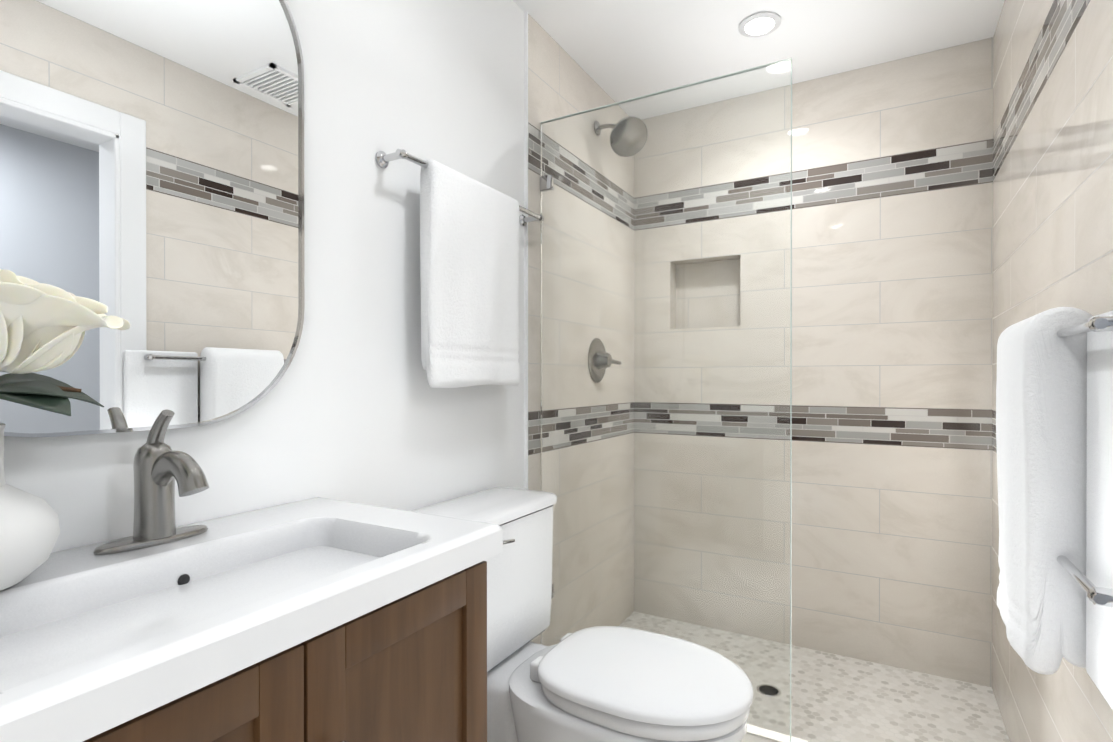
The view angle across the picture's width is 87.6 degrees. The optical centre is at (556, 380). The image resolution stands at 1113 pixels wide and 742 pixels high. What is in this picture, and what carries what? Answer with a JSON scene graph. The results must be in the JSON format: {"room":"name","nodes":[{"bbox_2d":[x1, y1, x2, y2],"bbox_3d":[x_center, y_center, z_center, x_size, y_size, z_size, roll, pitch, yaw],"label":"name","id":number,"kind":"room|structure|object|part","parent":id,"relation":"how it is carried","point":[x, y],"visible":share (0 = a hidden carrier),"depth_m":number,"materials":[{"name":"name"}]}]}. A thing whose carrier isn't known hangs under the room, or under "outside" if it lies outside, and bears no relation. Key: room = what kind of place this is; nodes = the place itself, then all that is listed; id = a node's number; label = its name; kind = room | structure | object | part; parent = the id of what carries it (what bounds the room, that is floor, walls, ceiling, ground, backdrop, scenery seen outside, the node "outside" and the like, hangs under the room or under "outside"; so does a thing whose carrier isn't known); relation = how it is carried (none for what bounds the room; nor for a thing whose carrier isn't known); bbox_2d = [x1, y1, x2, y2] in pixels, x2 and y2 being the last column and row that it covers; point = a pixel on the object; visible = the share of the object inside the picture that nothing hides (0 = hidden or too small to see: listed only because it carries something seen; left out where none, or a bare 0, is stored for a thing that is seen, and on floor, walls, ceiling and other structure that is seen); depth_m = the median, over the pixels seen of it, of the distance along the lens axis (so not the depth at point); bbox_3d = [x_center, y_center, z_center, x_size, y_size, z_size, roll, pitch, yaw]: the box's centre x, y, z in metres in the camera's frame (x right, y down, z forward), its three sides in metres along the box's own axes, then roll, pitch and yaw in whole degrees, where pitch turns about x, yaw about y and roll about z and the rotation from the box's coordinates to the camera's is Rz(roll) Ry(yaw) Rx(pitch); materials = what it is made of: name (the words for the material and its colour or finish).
{"room":"bathroom","nodes":[
{"label":"bathroom","id":0,"kind":"room"},
{"bbox_2d":[4,0,523,552],"bbox_3d":[-0.722,-0.056,1.026,0.100,2.415,2.307,0,0,30],"label":"wall","id":1,"kind":"structure","parent":0,"point":[352,406],"depth_m":1.39,"materials":[{"name":"white paint"}]},
{"bbox_2d":[0,0,304,437],"bbox_3d":[-0.700,-0.393,0.932,0.026,0.950,0.657,0,0,30],"label":"mirror","id":2,"kind":"object","parent":1,"relation":"attached to","point":[152,172],"visible":0.98,"depth_m":0.97,"materials":[{"name":"silver metal"}]},
{"bbox_2d":[375,149,543,387],"bbox_3d":[-0.228,-0.273,1.681,0.110,0.584,0.675,0,0,30],"label":"towel bar","id":3,"kind":"object","parent":1,"relation":"attached to","point":[469,249],"visible":1,"depth_m":1.56,"materials":[{"name":"white fabric"}]},
{"bbox_2d":[420,159,519,387],"bbox_3d":[-0.228,-0.271,1.637,0.067,0.584,0.410,0,0,30],"label":"towel","id":4,"kind":"object","parent":3,"relation":"hanging from","point":[469,229],"depth_m":1.56,"materials":[{"name":"white fabric"}]},
{"bbox_2d":[524,11,527,489],"bbox_3d":[-0.104,-0.059,1.999,0.010,2.415,0.008,0,0,30],"label":"trim","id":5,"kind":"structure","parent":1,"relation":"attached to","point":[526,251],"depth_m":2.00,"materials":[{"name":"white"}]},
{"bbox_2d":[528,14,633,645],"bbox_3d":[0.118,-0.060,2.492,0.108,2.415,1.073,0,0,30],"label":"wall tiles","id":6,"kind":"structure","parent":1,"relation":"attached to","point":[561,82],"depth_m":2.34,"materials":[{"name":"tile"}]},
{"bbox_2d":[588,338,620,382],"bbox_3d":[0.207,-0.086,2.466,0.070,0.190,0.186,0,0,30],"label":"shower valve","id":7,"kind":"object","parent":6,"relation":"attached to","point":[597,370],"depth_m":2.44,"materials":[{"name":"silver metal"}]},
{"bbox_2d":[594,117,647,156],"bbox_3d":[0.257,-1.019,2.394,0.226,0.172,0.143,0,0,30],"label":"shower head","id":8,"kind":"object","parent":6,"relation":"attached to","point":[616,144],"depth_m":2.37},
{"bbox_2d":[634,113,675,618],"bbox_3d":[0.436,-0.061,2.865,0.290,2.415,0.090,0,0,30],"label":"wall tile","id":9,"kind":"structure","parent":0,"point":[654,192],"depth_m":2.80,"materials":[{"name":"tile"}]},
{"bbox_2d":[670,326,739,633],"bbox_3d":[0.703,0.452,2.715,0.325,1.390,0.090,0,0,30],"label":"wall tile","id":10,"kind":"structure","parent":0,"point":[715,619],"depth_m":2.67,"materials":[{"name":"tile"}]},
{"bbox_2d":[670,96,740,264],"bbox_3d":[0.703,-0.916,2.711,0.325,0.705,0.090,0,0,30],"label":"wall tile","id":11,"kind":"structure","parent":0,"point":[683,185],"depth_m":2.67,"materials":[{"name":"tile"}]},
{"bbox_2d":[676,259,739,328],"bbox_3d":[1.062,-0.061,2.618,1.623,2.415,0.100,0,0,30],"label":"shower niche","id":12,"kind":"object","parent":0,"point":[706,290],"depth_m":2.75,"materials":[{"name":"beige tile"}]},
{"bbox_2d":[513,0,1003,119],"bbox_3d":[0.814,-1.312,0.816,2.973,0.100,3.470,0,0,30],"label":"ceiling","id":13,"kind":"structure","parent":0,"point":[619,50],"depth_m":2.15,"materials":[{"name":"white paint"}]},
{"bbox_2d":[738,12,780,36],"bbox_3d":[0.721,-1.260,2.060,0.144,0.008,0.144,0,0,30],"label":"recessed light","id":14,"kind":"object","parent":13,"relation":"in","point":[760,24],"visible":1,"depth_m":2.06,"materials":[{"name":"white plastic"}]},
{"bbox_2d":[740,37,992,686],"bbox_3d":[1.282,-0.060,2.383,1.008,2.415,0.090,0,0,30],"label":"wall tile","id":15,"kind":"structure","parent":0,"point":[892,227],"depth_m":2.33,"materials":[{"name":"tile"}]},
{"bbox_2d":[992,0,1112,741],"bbox_3d":[1.283,-0.057,1.468,0.100,2.415,1.700,0,0,30],"label":"wall","id":16,"kind":"structure","parent":0,"point":[1052,153],"depth_m":1.39,"materials":[{"name":"tile"}]},
{"bbox_2d":[996,307,1112,709],"bbox_3d":[0.929,0.200,1.083,0.131,0.662,0.670,0,0,30],"label":"towel bar","id":17,"kind":"object","parent":16,"relation":"attached to","point":[1054,413],"visible":1,"depth_m":1.03,"materials":[{"name":"white fabric"}]},
{"bbox_2d":[1086,311,1112,709],"bbox_3d":[0.862,0.199,0.885,0.026,0.617,0.260,0,0,30],"label":"towel","id":18,"kind":"object","parent":17,"relation":"hanging from","point":[1099,345],"depth_m":0.93,"materials":[{"name":"white fabric"}]},
{"bbox_3d":[0.814,1.203,0.824,2.973,0.100,3.470,0,0,30],"label":"floor","id":19,"kind":"structure","parent":0,"visible":0},
{"bbox_2d":[0,410,502,741],"bbox_3d":[-0.494,0.599,0.814,0.504,1.107,0.790,0,0,30],"label":"bathroom vanity","id":20,"kind":"object","parent":19,"relation":"on","point":[318,619],"visible":0.98,"depth_m":0.79,"materials":[{"name":"white stone"}]},
{"bbox_2d":[0,269,129,590],"bbox_3d":[-0.682,0.057,0.708,0.270,0.401,0.259,0,0,30],"label":"vase","id":21,"kind":"object","parent":20,"relation":"on","point":[43,326],"visible":1,"depth_m":0.69,"materials":[{"name":"white ceramic"}]},
{"bbox_3d":[-0.641,-0.076,0.716,0.210,0.140,0.206,0,0,30],"label":"magnolia flower","id":22,"kind":"part","parent":21,"relation":"part of","materials":[{"name":"white plant"}]},
{"bbox_2d":[93,410,208,554],"bbox_3d":[-0.600,0.151,0.901,0.150,0.211,0.164,0,0,30],"label":"faucet","id":23,"kind":"object","parent":20,"relation":"on","point":[156,467],"depth_m":0.90,"materials":[{"name":"silver metal"}]},
{"bbox_2d":[178,574,189,584],"bbox_3d":[-0.564,0.302,0.878,0.008,0.018,0.018,0,0,30],"label":"drain","id":24,"kind":"object","parent":20,"relation":"in","point":[183,579],"depth_m":0.87,"materials":[{"name":"grey metal"}]},
{"bbox_3d":[-0.405,0.674,0.550,0.020,0.708,0.366,0,0,30],"label":"door","id":25,"kind":"part","parent":20,"relation":"part of","materials":[{"name":"brown wood"}]},
{"bbox_3d":[-0.221,0.673,0.871,0.020,0.708,0.366,0,0,30],"label":"door","id":26,"kind":"part","parent":20,"relation":"part of","materials":[{"name":"brown wood"}]},
{"bbox_2d":[412,487,752,741],"bbox_3d":[0.066,0.744,1.462,0.824,0.814,0.470,0,0,30],"label":"toilet","id":27,"kind":"object","parent":19,"relation":"on","point":[607,684],"visible":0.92,"depth_m":1.40,"materials":[{"name":"white ceramic"}]},
{"bbox_3d":[-0.196,0.355,1.610,0.221,0.038,0.470,0,0,30],"label":"tank lid","id":28,"kind":"part","parent":27,"relation":"part of","materials":[{"name":"white ceramic"}]},
{"bbox_3d":[-0.138,0.406,1.466,0.026,0.026,0.084,0,0,30],"label":"flush lever","id":29,"kind":"part","parent":27,"relation":"part of","materials":[{"name":"silver metal"}]},
{"bbox_3d":[-0.197,0.560,1.611,0.204,0.370,0.450,0,0,30],"label":"tank","id":30,"kind":"part","parent":27,"relation":"part of","materials":[{"name":"white ceramic"}]},
{"bbox_3d":[0.203,0.704,1.384,0.509,0.068,0.382,0,0,30],"label":"lid","id":31,"kind":"part","parent":27,"relation":"part of","materials":[{"name":"white plastic"}]},
{"bbox_3d":[0.211,0.721,1.379,0.475,0.034,0.368,0,0,30],"label":"seat","id":32,"kind":"part","parent":27,"relation":"part of","materials":[{"name":"white plastic"}]},
{"bbox_2d":[741,724,809,741],"bbox_3d":[0.558,1.100,1.729,1.415,0.100,0.110,0,0,30],"label":"sill","id":33,"kind":"structure","parent":19,"relation":"on","point":[752,738],"depth_m":1.71,"materials":[{"name":"tile"}]},
{"bbox_2d":[541,58,791,741],"bbox_3d":[0.310,0.063,1.870,0.838,1.968,0.010,0,0,30],"label":"glass wall","id":34,"kind":"structure","parent":33,"relation":"on","point":[760,736],"depth_m":1.83,"materials":[{"name":"clear glass"}]},
{"bbox_2d":[540,175,553,597],"bbox_3d":[-0.035,0.024,2.066,0.046,1.500,0.024,0,0,30],"label":"clamps","id":35,"kind":"object","parent":34,"relation":"attached to","point":[546,182],"visible":0.5,"depth_m":2.05,"materials":[{"name":"silver metal"}]},
{"bbox_3d":[0.310,0.063,1.870,0.838,1.968,0.010,0,0,30],"label":"shower glass partition edges","id":36,"kind":"part","parent":34,"relation":"part of","materials":[{"name":"clear glass"}]},
{"bbox_2d":[618,612,1009,741],"bbox_3d":[0.791,1.142,2.138,1.415,0.012,0.830,0,0,30],"label":"mosaic shower floor","id":37,"kind":"structure","parent":19,"relation":"on","point":[837,698],"depth_m":2.08,"materials":[{"name":"beige tile"}]},
{"bbox_2d":[756,684,780,696],"bbox_3d":[0.778,1.135,2.127,0.086,0.002,0.086,0,0,30],"label":"floor drain","id":38,"kind":"object","parent":37,"relation":"on","point":[766,692],"depth_m":2.12,"materials":[{"name":"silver metal"}]}
]}

